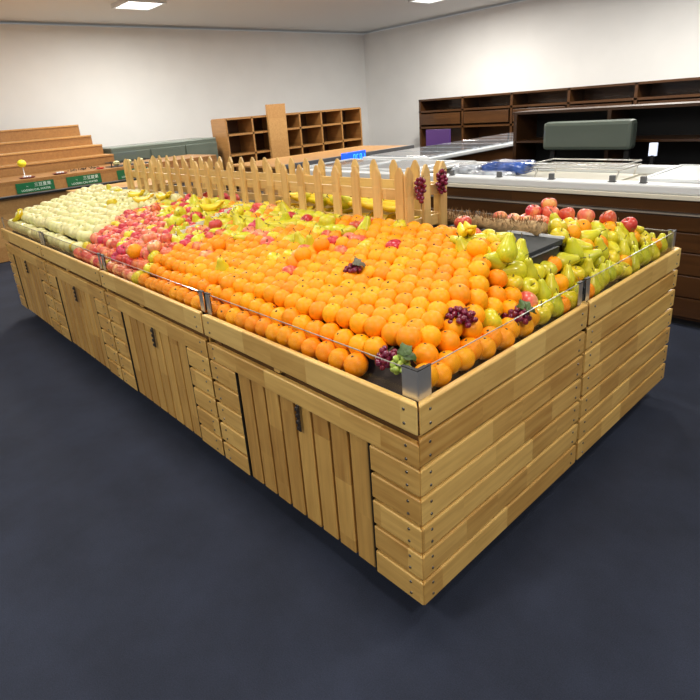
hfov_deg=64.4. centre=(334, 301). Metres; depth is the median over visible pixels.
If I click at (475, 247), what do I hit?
orange
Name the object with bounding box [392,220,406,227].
apple
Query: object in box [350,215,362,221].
orange
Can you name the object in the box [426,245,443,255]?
orange
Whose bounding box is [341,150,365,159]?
display
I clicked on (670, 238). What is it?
guard
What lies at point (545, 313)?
apple
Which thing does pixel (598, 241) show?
pear
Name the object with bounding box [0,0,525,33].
ceiling
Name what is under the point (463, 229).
banana bunch
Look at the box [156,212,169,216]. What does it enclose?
pear
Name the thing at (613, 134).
canopy
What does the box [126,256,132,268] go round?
apple
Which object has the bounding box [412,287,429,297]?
orange
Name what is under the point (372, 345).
orange
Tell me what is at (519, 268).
pear
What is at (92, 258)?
apple
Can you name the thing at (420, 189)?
grape bunch
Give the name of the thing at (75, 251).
apple
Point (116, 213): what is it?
pear
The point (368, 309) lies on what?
orange
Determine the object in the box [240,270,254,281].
orange
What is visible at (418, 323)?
orange
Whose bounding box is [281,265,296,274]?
apple
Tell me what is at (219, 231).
apple
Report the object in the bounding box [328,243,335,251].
orange
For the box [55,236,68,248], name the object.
pear
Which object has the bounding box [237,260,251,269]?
orange
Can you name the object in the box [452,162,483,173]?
wrapped package
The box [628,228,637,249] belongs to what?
pear
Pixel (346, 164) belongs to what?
lid
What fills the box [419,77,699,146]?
shelving
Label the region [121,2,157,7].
diffuser
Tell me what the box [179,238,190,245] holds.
apple
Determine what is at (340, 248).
apple
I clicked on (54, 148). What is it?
display
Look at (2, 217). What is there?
guard
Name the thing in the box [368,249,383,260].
orange
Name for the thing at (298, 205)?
banana bunch
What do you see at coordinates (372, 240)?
orange
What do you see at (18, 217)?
banana bunch
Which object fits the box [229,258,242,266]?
orange
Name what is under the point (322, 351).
orange
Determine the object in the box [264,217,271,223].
pear
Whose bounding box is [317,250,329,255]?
orange
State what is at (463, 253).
orange
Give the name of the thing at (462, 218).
apple
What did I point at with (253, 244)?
orange
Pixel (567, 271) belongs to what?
pear
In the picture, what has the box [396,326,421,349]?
orange
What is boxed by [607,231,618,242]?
apple
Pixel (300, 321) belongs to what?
orange
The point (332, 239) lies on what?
apple
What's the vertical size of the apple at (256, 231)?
0.070 m
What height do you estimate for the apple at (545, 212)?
0.076 m
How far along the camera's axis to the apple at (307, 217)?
2.84 m
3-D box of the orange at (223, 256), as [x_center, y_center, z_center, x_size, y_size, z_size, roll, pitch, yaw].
[-0.528,-0.184,2.612,0.078,0.075,0.079,-22,25,-40]
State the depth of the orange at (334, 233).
2.52 m
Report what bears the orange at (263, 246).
in the display tray at (386, 379)
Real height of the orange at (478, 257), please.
0.070 m
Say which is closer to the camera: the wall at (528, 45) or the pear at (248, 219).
the pear at (248, 219)
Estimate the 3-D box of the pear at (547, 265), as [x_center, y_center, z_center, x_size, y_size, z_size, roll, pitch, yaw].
[0.794,-0.119,2.136,0.120,0.080,0.078,2,20,19]
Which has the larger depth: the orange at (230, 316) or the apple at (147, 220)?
the apple at (147, 220)
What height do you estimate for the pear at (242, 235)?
0.078 m
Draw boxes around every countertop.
[0,154,216,262]
[233,145,413,194]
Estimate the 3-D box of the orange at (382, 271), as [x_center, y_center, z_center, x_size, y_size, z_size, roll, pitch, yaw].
[0.182,-0.098,2.077,0.073,0.071,0.072,-7,19,-6]
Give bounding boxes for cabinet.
[102,137,217,162]
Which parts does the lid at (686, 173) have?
pane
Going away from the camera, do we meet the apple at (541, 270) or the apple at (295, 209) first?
the apple at (541, 270)
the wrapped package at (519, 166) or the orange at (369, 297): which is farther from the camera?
the wrapped package at (519, 166)
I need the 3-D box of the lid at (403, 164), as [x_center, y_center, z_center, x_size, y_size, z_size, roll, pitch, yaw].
[0.722,-1.407,5.719,0.750,0.020,0.760,-20,25,-38]
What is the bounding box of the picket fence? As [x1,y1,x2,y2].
[123,155,446,225]
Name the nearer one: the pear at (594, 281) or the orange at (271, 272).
the pear at (594, 281)
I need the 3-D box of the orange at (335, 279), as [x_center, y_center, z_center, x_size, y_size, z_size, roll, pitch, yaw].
[0.001,-0.072,2.116,0.077,0.074,0.078,-2,19,8]
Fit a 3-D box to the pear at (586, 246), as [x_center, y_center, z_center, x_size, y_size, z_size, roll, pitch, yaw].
[1.023,-0.226,2.316,0.137,0.082,0.081,3,21,21]
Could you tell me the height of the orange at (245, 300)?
0.078 m
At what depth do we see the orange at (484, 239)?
2.09 m
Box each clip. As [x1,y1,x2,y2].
[203,292,212,311]
[582,280,585,300]
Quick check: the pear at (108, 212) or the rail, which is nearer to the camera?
the rail
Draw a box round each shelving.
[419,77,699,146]
[512,101,699,164]
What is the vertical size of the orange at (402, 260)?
0.074 m
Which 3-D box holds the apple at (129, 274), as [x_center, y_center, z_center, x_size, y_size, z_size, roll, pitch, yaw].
[-1.049,-0.135,2.918,0.074,0.071,0.073,2,20,19]
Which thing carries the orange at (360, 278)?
in the display tray at (386, 379)
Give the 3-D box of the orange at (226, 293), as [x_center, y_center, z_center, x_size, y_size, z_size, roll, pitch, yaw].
[-0.435,-0.024,2.308,0.078,0.074,0.077,-9,20,-11]
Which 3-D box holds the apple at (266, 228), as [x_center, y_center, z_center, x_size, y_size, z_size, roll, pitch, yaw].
[-0.335,-0.359,2.849,0.078,0.076,0.078,-8,20,-11]
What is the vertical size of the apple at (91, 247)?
0.076 m
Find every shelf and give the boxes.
[122,187,562,263]
[211,103,362,191]
[515,135,699,142]
[531,158,641,170]
[536,161,699,164]
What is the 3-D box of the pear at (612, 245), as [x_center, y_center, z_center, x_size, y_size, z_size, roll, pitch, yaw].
[1.216,-0.224,2.421,0.075,0.076,0.126,-10,20,-14]
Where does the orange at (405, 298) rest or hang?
in the display tray at (386, 379)
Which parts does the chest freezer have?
lid frame, lid frame, lid frame, lid frame, lid frame, lid frame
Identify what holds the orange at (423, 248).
on the display tray at (386, 379)
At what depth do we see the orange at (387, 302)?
1.84 m
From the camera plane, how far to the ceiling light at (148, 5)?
8.77 m
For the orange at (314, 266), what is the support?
in the display tray at (386, 379)
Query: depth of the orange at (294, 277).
2.19 m
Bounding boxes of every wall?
[0,24,368,146]
[364,0,699,147]
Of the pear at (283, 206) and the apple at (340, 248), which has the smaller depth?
the apple at (340, 248)
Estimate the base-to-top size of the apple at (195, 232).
0.073 m
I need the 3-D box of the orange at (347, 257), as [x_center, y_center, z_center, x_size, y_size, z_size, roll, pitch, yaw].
[0.054,-0.163,2.287,0.076,0.073,0.075,2,20,18]
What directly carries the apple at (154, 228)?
on the display tray at (386, 379)
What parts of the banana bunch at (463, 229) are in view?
stem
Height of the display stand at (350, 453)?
0.888 m
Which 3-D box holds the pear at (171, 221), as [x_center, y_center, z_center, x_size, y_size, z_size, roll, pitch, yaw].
[-0.925,-0.473,3.308,0.136,0.081,0.080,-12,21,-21]
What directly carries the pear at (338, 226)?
on the display tray at (386, 379)
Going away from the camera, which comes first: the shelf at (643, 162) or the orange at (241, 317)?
the orange at (241, 317)
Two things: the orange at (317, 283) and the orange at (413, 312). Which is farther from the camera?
the orange at (317, 283)
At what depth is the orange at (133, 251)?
2.95 m
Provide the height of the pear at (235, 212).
0.140 m
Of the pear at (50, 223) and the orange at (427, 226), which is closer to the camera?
the orange at (427, 226)
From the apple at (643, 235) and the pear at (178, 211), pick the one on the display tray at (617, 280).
the apple at (643, 235)
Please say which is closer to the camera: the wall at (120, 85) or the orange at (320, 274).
the orange at (320, 274)
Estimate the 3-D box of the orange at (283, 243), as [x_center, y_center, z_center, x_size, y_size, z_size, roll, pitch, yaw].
[-0.230,-0.252,2.588,0.078,0.077,0.077,-18,23,-33]
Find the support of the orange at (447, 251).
on the display tray at (386, 379)
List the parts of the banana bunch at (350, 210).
stem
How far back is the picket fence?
3.04 m
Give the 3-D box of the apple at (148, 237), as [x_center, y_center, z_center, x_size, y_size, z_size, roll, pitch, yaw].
[-1.021,-0.347,3.079,0.077,0.076,0.079,3,21,21]
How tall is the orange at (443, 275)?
0.072 m
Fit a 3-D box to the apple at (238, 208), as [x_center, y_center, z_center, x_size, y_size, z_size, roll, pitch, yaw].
[-0.551,-0.514,3.176,0.074,0.074,0.075,-3,19,5]
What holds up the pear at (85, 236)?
on the display tray at (386, 379)
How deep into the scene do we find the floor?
1.96 m
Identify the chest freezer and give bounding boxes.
[363,132,512,161]
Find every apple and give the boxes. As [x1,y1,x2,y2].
[73,247,81,258]
[77,249,85,261]
[81,251,90,261]
[82,241,91,248]
[85,253,94,264]
[89,244,96,252]
[89,255,100,266]
[90,233,100,243]
[93,243,103,255]
[93,257,100,267]
[97,235,108,243]
[99,246,108,253]
[102,249,110,258]
[103,237,110,245]
[105,231,115,236]
[106,198,116,204]
[106,238,116,248]
[106,261,117,273]
[107,225,117,230]
[107,248,115,258]
[110,239,120,248]
[110,252,116,260]
[112,264,119,276]
[115,234,123,238]
[116,244,125,254]
[116,253,125,263]
[116,264,130,277]
[118,222,126,228]
[122,254,127,263]
[122,269,133,280]
[124,230,134,236]
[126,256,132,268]
[127,220,137,225]
[127,270,137,281]
[128,238,138,243]
[130,215,139,219]
[130,232,139,236]
[131,257,143,269]
[131,270,143,284]
[132,221,142,226]
[137,259,149,269]
[140,228,150,234]
[142,249,149,258]
[143,218,152,224]
[143,232,156,243]
[143,263,153,276]
[146,240,161,252]
[147,250,159,262]
[150,203,160,211]
[151,226,160,232]
[157,226,167,233]
[160,233,171,242]
[160,246,171,254]
[162,229,171,233]
[162,241,171,246]
[163,207,173,212]
[168,242,177,247]
[179,201,188,206]
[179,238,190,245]
[185,227,196,233]
[185,233,194,238]
[190,206,201,212]
[190,211,202,220]
[191,230,201,234]
[192,241,203,249]
[197,225,208,230]
[199,250,212,256]
[200,198,210,203]
[205,232,214,238]
[208,219,222,228]
[215,228,225,234]
[228,193,239,200]
[230,231,240,236]
[231,205,243,214]
[242,226,255,232]
[243,211,252,216]
[248,222,255,227]
[250,207,257,212]
[250,229,261,235]
[252,203,262,208]
[257,230,268,236]
[260,236,274,244]
[261,225,273,231]
[266,204,276,209]
[267,231,279,238]
[267,252,279,260]
[271,214,281,219]
[273,206,279,210]
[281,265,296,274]
[283,249,293,255]
[288,207,298,212]
[292,213,304,218]
[296,220,306,225]
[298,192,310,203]
[300,214,312,220]
[304,220,316,227]
[311,226,324,235]
[321,230,330,235]
[327,235,338,243]
[334,245,347,254]
[343,232,354,239]
[349,220,360,228]
[351,233,365,240]
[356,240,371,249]
[385,239,400,248]
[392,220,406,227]
[454,215,471,227]
[481,229,494,234]
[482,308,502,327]
[486,232,503,243]
[492,211,507,217]
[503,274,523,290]
[508,214,521,219]
[521,277,538,294]
[521,291,537,306]
[525,204,541,215]
[533,263,545,280]
[533,304,550,325]
[536,215,548,222]
[538,299,553,315]
[541,197,556,209]
[542,206,558,217]
[549,218,567,231]
[550,228,568,245]
[558,207,574,218]
[560,290,577,308]
[564,217,575,222]
[567,221,579,227]
[572,265,584,282]
[577,209,594,222]
[599,210,616,223]
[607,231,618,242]
[607,250,619,262]
[612,261,623,278]
[618,262,631,278]
[621,217,637,231]
[638,233,651,247]
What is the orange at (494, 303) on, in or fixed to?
in the display tray at (386, 379)
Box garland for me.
[421,207,549,235]
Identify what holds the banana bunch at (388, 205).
on the banana bunch at (385, 216)
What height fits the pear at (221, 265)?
0.131 m
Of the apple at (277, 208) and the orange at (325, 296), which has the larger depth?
the apple at (277, 208)
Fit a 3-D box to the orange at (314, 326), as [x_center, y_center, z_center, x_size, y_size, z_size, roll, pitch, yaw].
[-0.063,0.099,1.908,0.076,0.073,0.077,-6,19,-4]
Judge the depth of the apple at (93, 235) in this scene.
3.47 m
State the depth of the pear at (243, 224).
2.90 m
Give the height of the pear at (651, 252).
0.108 m
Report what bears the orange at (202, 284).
in the display tray at (386, 379)
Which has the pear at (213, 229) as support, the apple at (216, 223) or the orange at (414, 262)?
the apple at (216, 223)
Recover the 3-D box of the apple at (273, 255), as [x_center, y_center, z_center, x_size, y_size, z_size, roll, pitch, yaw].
[-0.265,-0.185,2.477,0.076,0.076,0.076,6,22,28]
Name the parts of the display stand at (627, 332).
acrylic guard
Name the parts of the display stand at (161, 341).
acrylic guard, corner post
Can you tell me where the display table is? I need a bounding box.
[66,179,227,192]
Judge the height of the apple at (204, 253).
0.077 m
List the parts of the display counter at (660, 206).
kick plate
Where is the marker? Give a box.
[17,160,25,176]
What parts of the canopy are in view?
post, post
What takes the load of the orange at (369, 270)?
in the display tray at (386, 379)
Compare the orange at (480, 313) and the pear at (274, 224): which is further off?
the pear at (274, 224)
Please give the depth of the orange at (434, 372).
1.56 m
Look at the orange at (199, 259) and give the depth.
2.62 m
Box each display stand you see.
[1,228,62,334]
[39,245,123,379]
[99,254,225,455]
[202,280,587,604]
[573,230,680,459]
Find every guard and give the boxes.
[1,217,42,243]
[40,232,102,268]
[476,211,673,247]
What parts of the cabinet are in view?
panel, panel, panel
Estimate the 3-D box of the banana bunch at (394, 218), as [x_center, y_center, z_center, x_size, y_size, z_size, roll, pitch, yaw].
[0.320,-0.381,2.615,0.122,0.063,0.170,-13,21,-22]
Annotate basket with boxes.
[105,157,150,167]
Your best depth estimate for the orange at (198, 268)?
2.52 m
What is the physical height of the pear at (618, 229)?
0.129 m
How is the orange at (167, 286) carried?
in the display tray at (386, 379)
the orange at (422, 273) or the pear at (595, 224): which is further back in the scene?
the pear at (595, 224)
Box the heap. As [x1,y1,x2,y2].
[138,198,350,294]
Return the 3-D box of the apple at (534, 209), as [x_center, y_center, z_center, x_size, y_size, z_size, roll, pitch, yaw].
[0.945,-0.426,2.636,0.074,0.074,0.075,-3,19,5]
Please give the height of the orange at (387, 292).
0.071 m
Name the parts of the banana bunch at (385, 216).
stem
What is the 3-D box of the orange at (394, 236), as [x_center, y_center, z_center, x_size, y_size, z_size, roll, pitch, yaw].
[0.258,-0.252,2.367,0.079,0.075,0.078,8,23,32]
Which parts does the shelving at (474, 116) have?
drawer, drawer, drawer, drawer, drawer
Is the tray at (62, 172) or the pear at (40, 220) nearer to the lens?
the pear at (40, 220)
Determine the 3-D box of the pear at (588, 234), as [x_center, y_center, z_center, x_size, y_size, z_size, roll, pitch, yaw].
[1.088,-0.269,2.383,0.121,0.083,0.078,10,24,35]
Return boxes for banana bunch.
[12,208,22,221]
[127,189,144,196]
[132,194,153,202]
[155,191,171,199]
[199,200,224,211]
[262,200,282,205]
[278,203,298,206]
[290,192,314,201]
[293,205,315,207]
[307,193,314,203]
[313,207,333,211]
[327,194,332,205]
[332,209,352,213]
[347,212,372,216]
[361,198,382,209]
[366,212,395,218]
[382,199,395,212]
[388,216,420,219]
[457,220,476,236]
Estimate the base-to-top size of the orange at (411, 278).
0.074 m
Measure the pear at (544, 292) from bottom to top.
0.112 m
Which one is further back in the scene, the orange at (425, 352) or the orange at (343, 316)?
the orange at (343, 316)
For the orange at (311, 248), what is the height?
0.071 m
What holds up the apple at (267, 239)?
on the display tray at (386, 379)
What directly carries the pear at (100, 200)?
on the display tray at (386, 379)
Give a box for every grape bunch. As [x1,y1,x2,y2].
[343,257,365,272]
[375,345,396,370]
[390,342,416,374]
[414,176,426,203]
[435,168,447,193]
[444,306,477,327]
[502,299,536,324]
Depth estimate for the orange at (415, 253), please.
2.12 m
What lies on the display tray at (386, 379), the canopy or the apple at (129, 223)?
the apple at (129, 223)
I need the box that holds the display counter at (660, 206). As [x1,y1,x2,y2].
[295,161,699,327]
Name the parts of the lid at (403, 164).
pane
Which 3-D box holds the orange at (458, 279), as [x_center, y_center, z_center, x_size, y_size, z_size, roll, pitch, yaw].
[0.424,-0.056,1.892,0.073,0.072,0.074,-4,19,2]
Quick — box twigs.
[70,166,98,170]
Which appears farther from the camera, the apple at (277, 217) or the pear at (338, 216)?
the apple at (277, 217)
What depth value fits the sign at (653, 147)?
5.28 m
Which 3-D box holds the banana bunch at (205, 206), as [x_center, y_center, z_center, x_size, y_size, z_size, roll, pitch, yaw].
[-0.743,-0.585,3.381,0.178,0.066,0.067,5,21,25]
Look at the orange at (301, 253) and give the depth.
2.33 m
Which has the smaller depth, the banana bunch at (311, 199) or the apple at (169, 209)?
the banana bunch at (311, 199)
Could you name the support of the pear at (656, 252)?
on the display tray at (617, 280)
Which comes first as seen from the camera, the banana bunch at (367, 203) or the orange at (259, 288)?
the orange at (259, 288)
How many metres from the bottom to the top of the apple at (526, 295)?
0.074 m
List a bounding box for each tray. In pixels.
[12,229,553,424]
[20,175,34,178]
[53,171,66,174]
[167,190,652,297]
[552,272,589,319]
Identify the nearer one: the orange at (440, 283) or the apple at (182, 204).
the orange at (440, 283)
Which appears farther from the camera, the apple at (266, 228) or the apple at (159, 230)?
the apple at (159, 230)
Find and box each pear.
[15,222,24,232]
[18,223,27,233]
[24,225,35,234]
[25,213,34,223]
[28,227,36,238]
[31,214,41,222]
[32,209,42,213]
[33,228,45,239]
[34,216,43,227]
[36,230,47,239]
[38,218,46,228]
[42,217,50,227]
[44,218,56,228]
[44,232,54,243]
[47,234,53,245]
[48,221,56,231]
[51,222,60,232]
[51,234,62,246]
[55,222,65,233]
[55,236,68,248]
[58,216,68,221]
[59,223,68,235]
[59,239,70,251]
[62,217,73,222]
[63,224,74,236]
[63,240,75,251]
[67,219,75,223]
[68,206,78,212]
[68,226,77,238]
[71,213,83,219]
[71,241,83,250]
[72,227,84,237]
[74,220,85,226]
[76,231,84,241]
[79,216,89,220]
[80,231,92,242]
[84,224,95,230]
[87,218,98,224]
[91,207,102,212]
[92,213,104,217]
[92,224,104,232]
[93,187,102,192]
[97,197,107,202]
[98,219,110,225]
[105,210,113,215]
[106,204,116,209]
[108,215,114,221]
[110,211,121,215]
[119,196,128,201]
[128,202,139,209]
[143,200,154,206]
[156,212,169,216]
[157,200,175,204]
[167,216,188,226]
[170,222,177,233]
[171,193,182,200]
[171,235,183,242]
[174,207,186,215]
[174,224,182,234]
[181,219,189,229]
[190,192,198,203]
[191,232,204,241]
[192,211,200,222]
[200,211,216,216]
[203,213,212,225]
[208,227,225,232]
[210,197,218,201]
[212,217,230,223]
[214,254,229,271]
[218,213,227,217]
[222,224,233,229]
[222,230,233,235]
[229,232,249,240]
[231,211,244,225]
[232,207,240,219]
[236,218,246,231]
[239,216,255,221]
[243,206,251,210]
[255,214,266,228]
[256,207,265,214]
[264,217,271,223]
[265,220,286,228]
[268,211,279,215]
[279,211,290,220]
[279,218,299,225]
[280,198,289,211]
[282,229,302,241]
[293,228,305,244]
[295,206,313,212]
[304,210,314,215]
[304,230,314,245]
[312,211,324,217]
[315,224,335,229]
[318,214,336,225]
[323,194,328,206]
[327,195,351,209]
[330,224,344,231]
[333,214,342,219]
[341,225,356,235]
[357,212,370,230]
[446,234,470,243]
[455,232,467,252]
[465,233,486,239]
[483,251,506,270]
[496,227,517,262]
[503,260,527,278]
[516,233,528,257]
[516,249,525,261]
[523,255,537,279]
[536,275,551,299]
[540,261,557,279]
[545,269,558,297]
[547,209,560,233]
[550,288,563,317]
[556,252,585,271]
[560,260,574,288]
[562,238,597,250]
[563,234,583,264]
[570,277,579,292]
[575,247,606,266]
[579,229,605,241]
[580,254,594,280]
[589,268,600,295]
[591,221,605,229]
[593,247,604,268]
[593,265,604,290]
[594,228,610,238]
[594,234,608,259]
[598,259,609,285]
[605,256,616,281]
[608,241,620,253]
[614,222,630,245]
[616,217,628,234]
[618,235,629,255]
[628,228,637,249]
[630,241,642,264]
[630,248,639,272]
[636,225,646,233]
[639,238,652,257]
[640,241,650,265]
[649,237,659,260]
[657,229,667,252]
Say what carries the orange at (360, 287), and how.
in the display tray at (386, 379)
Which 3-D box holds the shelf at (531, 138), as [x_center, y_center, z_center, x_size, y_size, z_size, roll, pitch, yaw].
[3.943,-1.617,5.461,0.500,0.025,4.500,-20,25,-38]
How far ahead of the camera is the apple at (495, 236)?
2.10 m
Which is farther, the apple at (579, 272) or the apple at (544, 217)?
the apple at (544, 217)
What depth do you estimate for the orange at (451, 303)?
1.77 m
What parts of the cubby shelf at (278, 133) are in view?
post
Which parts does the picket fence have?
rail, rail, rail, rail, rail, rail, rail, rail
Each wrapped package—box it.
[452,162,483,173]
[467,170,515,175]
[481,159,536,174]
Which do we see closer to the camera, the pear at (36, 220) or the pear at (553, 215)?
the pear at (553, 215)
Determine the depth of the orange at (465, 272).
1.92 m
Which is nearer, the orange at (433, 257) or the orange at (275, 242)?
the orange at (433, 257)
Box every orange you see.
[127,244,142,258]
[162,282,175,297]
[168,271,179,281]
[169,286,182,300]
[175,273,184,286]
[176,287,190,303]
[178,261,191,273]
[182,273,193,288]
[184,291,198,306]
[185,263,196,273]
[189,275,200,290]
[190,295,203,311]
[192,263,207,274]
[193,256,205,263]
[197,279,210,293]
[199,297,214,312]
[200,269,213,279]
[201,259,213,265]
[205,284,217,299]
[206,252,219,259]
[207,262,216,269]
[207,270,220,284]
[207,301,222,317]
[212,285,221,301]
[214,255,226,261]
[217,271,230,283]
[217,304,231,321]
[220,276,234,289]
[220,287,234,303]
[221,250,232,256]
[224,257,234,264]
[225,307,242,325]
[226,267,237,273]
[228,273,240,279]
[229,251,239,257]
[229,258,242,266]
[230,292,243,309]
[232,243,246,251]
[232,278,248,292]
[233,268,245,274]
[235,252,249,259]
[235,311,251,329]
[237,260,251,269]
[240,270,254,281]
[240,293,255,311]
[242,248,251,252]
[243,282,256,293]
[244,315,260,333]
[245,255,256,262]
[246,263,261,272]
[247,241,259,248]
[248,298,266,316]
[249,247,263,256]
[250,272,265,283]
[254,256,267,264]
[254,283,268,298]
[255,317,271,337]
[256,265,270,273]
[258,244,267,249]
[259,250,272,256]
[259,302,276,317]
[262,276,275,284]
[263,259,276,268]
[263,285,280,303]
[265,244,278,251]
[265,268,279,276]
[265,323,282,342]
[269,240,278,245]
[270,307,285,325]
[271,280,285,287]
[273,262,287,271]
[274,290,290,307]
[275,234,285,240]
[275,248,285,254]
[275,271,290,280]
[276,254,289,262]
[276,326,293,346]
[277,240,290,248]
[281,281,297,293]
[282,307,299,326]
[284,293,301,308]
[286,242,299,249]
[286,255,297,266]
[286,274,300,281]
[288,331,306,352]
[292,283,309,296]
[292,314,312,331]
[293,266,307,276]
[294,247,311,261]
[295,297,313,315]
[297,259,312,267]
[297,276,311,284]
[299,230,309,236]
[301,337,320,358]
[302,271,316,278]
[303,227,312,232]
[303,288,320,301]
[305,233,318,239]
[305,320,323,340]
[307,262,321,271]
[308,246,318,253]
[308,278,324,289]
[309,301,326,320]
[310,253,317,261]
[313,237,329,251]
[313,254,329,264]
[313,271,328,280]
[315,291,332,302]
[315,341,335,363]
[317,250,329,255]
[318,264,334,273]
[319,322,340,341]
[320,284,335,292]
[322,303,341,323]
[325,258,338,265]
[325,273,343,286]
[327,295,345,305]
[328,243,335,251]
[328,251,341,259]
[328,348,349,370]
[329,230,341,236]
[330,267,344,275]
[332,286,350,296]
[333,329,353,349]
[334,261,348,267]
[335,236,348,245]
[336,307,356,327]
[338,219,349,225]
[339,253,353,262]
[339,279,355,289]
[341,297,361,310]
[342,272,358,279]
[343,353,368,376]
[344,247,356,254]
[345,291,361,298]
[346,239,360,247]
[348,334,369,356]
[349,313,368,333]
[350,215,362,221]
[350,254,366,262]
[351,283,368,293]
[353,274,369,283]
[354,229,366,234]
[354,248,369,258]
[356,304,374,316]
[359,265,375,278]
[359,291,378,306]
[364,237,375,243]
[364,259,377,265]
[364,316,386,336]
[364,336,387,359]
[365,229,379,238]
[365,286,381,294]
[367,277,383,287]
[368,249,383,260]
[369,223,381,230]
[369,243,385,250]
[371,218,382,224]
[372,306,392,320]
[373,266,390,280]
[374,237,388,245]
[374,260,390,268]
[374,298,394,308]
[376,232,389,239]
[378,288,396,301]
[379,225,393,234]
[379,251,396,264]
[380,279,398,289]
[381,219,394,225]
[381,322,402,345]
[383,246,396,253]
[386,269,404,282]
[387,313,407,325]
[388,234,400,239]
[389,263,405,270]
[390,303,408,314]
[391,226,406,236]
[393,256,409,265]
[394,292,413,307]
[395,246,411,256]
[395,281,415,294]
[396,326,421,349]
[398,239,415,248]
[400,234,415,241]
[400,274,418,284]
[402,229,417,236]
[403,267,418,275]
[405,258,422,270]
[405,306,425,320]
[405,318,426,329]
[406,221,420,230]
[406,249,424,259]
[409,296,429,310]
[412,244,427,253]
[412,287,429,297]
[412,342,438,364]
[414,237,427,245]
[415,277,433,289]
[415,363,438,387]
[416,229,432,240]
[417,223,432,231]
[417,269,434,278]
[419,325,441,346]
[420,261,438,271]
[420,310,443,329]
[421,253,438,262]
[426,238,442,247]
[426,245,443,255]
[426,301,448,318]
[427,288,449,303]
[429,233,445,241]
[430,279,450,290]
[431,227,443,234]
[432,271,451,281]
[432,362,451,386]
[435,264,454,276]
[436,255,454,265]
[437,330,459,351]
[438,350,460,374]
[439,248,457,258]
[440,317,462,336]
[441,242,455,248]
[442,227,457,236]
[443,235,451,242]
[446,300,465,317]
[448,284,470,304]
[449,275,469,288]
[451,257,470,270]
[453,268,472,279]
[455,346,474,370]
[456,250,472,261]
[459,337,482,360]
[461,319,482,338]
[466,288,488,308]
[466,304,484,322]
[467,239,487,256]
[467,260,489,277]
[469,275,488,292]
[471,254,490,268]
[476,336,495,359]
[477,238,489,244]
[481,326,502,347]
[484,297,503,315]
[487,269,507,287]
[487,285,506,301]
[488,242,499,251]
[496,327,514,349]
[500,299,519,317]
[502,317,520,338]
[504,287,521,303]
[518,320,533,336]
[530,307,539,326]
[548,256,561,272]
[554,274,568,292]
[561,295,570,313]
[567,224,580,238]
[577,219,591,230]
[581,238,594,248]
[589,283,594,298]
[593,235,607,246]
[603,221,617,230]
[620,255,631,265]
[634,230,639,241]
[651,238,661,249]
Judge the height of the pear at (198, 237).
0.087 m
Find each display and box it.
[0,125,114,177]
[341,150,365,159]
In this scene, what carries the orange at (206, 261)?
in the display tray at (386, 379)
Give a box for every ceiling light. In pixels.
[110,0,166,10]
[408,0,443,3]
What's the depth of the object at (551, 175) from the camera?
4.12 m
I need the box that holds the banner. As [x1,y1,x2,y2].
[426,129,450,145]
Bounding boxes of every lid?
[310,159,398,169]
[359,159,456,171]
[420,160,475,171]
[647,164,699,182]
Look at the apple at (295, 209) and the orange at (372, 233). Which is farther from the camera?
the apple at (295, 209)
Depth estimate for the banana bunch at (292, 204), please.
3.18 m
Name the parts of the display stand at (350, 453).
acrylic guard, corner post, corner bracket, acrylic guard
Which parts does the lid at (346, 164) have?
pane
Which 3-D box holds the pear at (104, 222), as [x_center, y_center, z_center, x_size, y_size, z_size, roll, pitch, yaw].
[-1.523,-0.507,3.707,0.091,0.091,0.091,-1,20,10]
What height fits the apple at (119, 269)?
0.077 m
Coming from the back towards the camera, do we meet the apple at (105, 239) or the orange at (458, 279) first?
the apple at (105, 239)
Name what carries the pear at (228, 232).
on the display tray at (386, 379)
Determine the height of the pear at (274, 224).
0.080 m
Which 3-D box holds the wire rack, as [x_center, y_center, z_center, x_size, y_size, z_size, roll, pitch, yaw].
[2.007,-1.060,4.492,0.400,0.147,0.756,-20,25,-38]
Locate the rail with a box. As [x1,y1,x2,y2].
[507,230,564,238]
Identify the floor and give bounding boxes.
[0,261,699,699]
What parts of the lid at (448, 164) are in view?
pane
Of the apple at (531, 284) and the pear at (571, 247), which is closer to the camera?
the apple at (531, 284)
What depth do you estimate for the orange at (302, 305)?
1.97 m
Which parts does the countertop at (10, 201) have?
panel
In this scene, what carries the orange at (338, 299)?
in the display tray at (386, 379)
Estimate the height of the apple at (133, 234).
0.079 m
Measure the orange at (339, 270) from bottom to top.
0.077 m
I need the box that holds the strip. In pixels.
[172,204,242,235]
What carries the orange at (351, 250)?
in the display tray at (386, 379)
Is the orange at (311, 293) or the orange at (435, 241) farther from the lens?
the orange at (435, 241)
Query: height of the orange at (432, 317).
0.072 m
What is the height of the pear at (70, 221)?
0.094 m
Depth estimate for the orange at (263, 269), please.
2.34 m
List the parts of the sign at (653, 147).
post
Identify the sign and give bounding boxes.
[15,179,54,193]
[66,173,101,186]
[117,167,147,179]
[648,143,657,164]
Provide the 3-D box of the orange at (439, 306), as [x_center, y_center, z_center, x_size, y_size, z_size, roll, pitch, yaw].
[0.328,0.032,1.770,0.074,0.070,0.073,2,20,19]
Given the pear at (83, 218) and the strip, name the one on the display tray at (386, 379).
the pear at (83, 218)
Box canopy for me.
[543,119,636,162]
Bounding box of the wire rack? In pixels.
[530,158,641,179]
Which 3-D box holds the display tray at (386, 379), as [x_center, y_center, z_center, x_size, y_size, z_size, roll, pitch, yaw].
[-0.995,-0.340,3.368,0.812,0.259,4.538,-20,25,-38]
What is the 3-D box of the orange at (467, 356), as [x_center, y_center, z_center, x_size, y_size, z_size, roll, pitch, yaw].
[0.388,0.172,1.678,0.074,0.074,0.075,7,22,29]
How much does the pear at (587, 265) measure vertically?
0.115 m

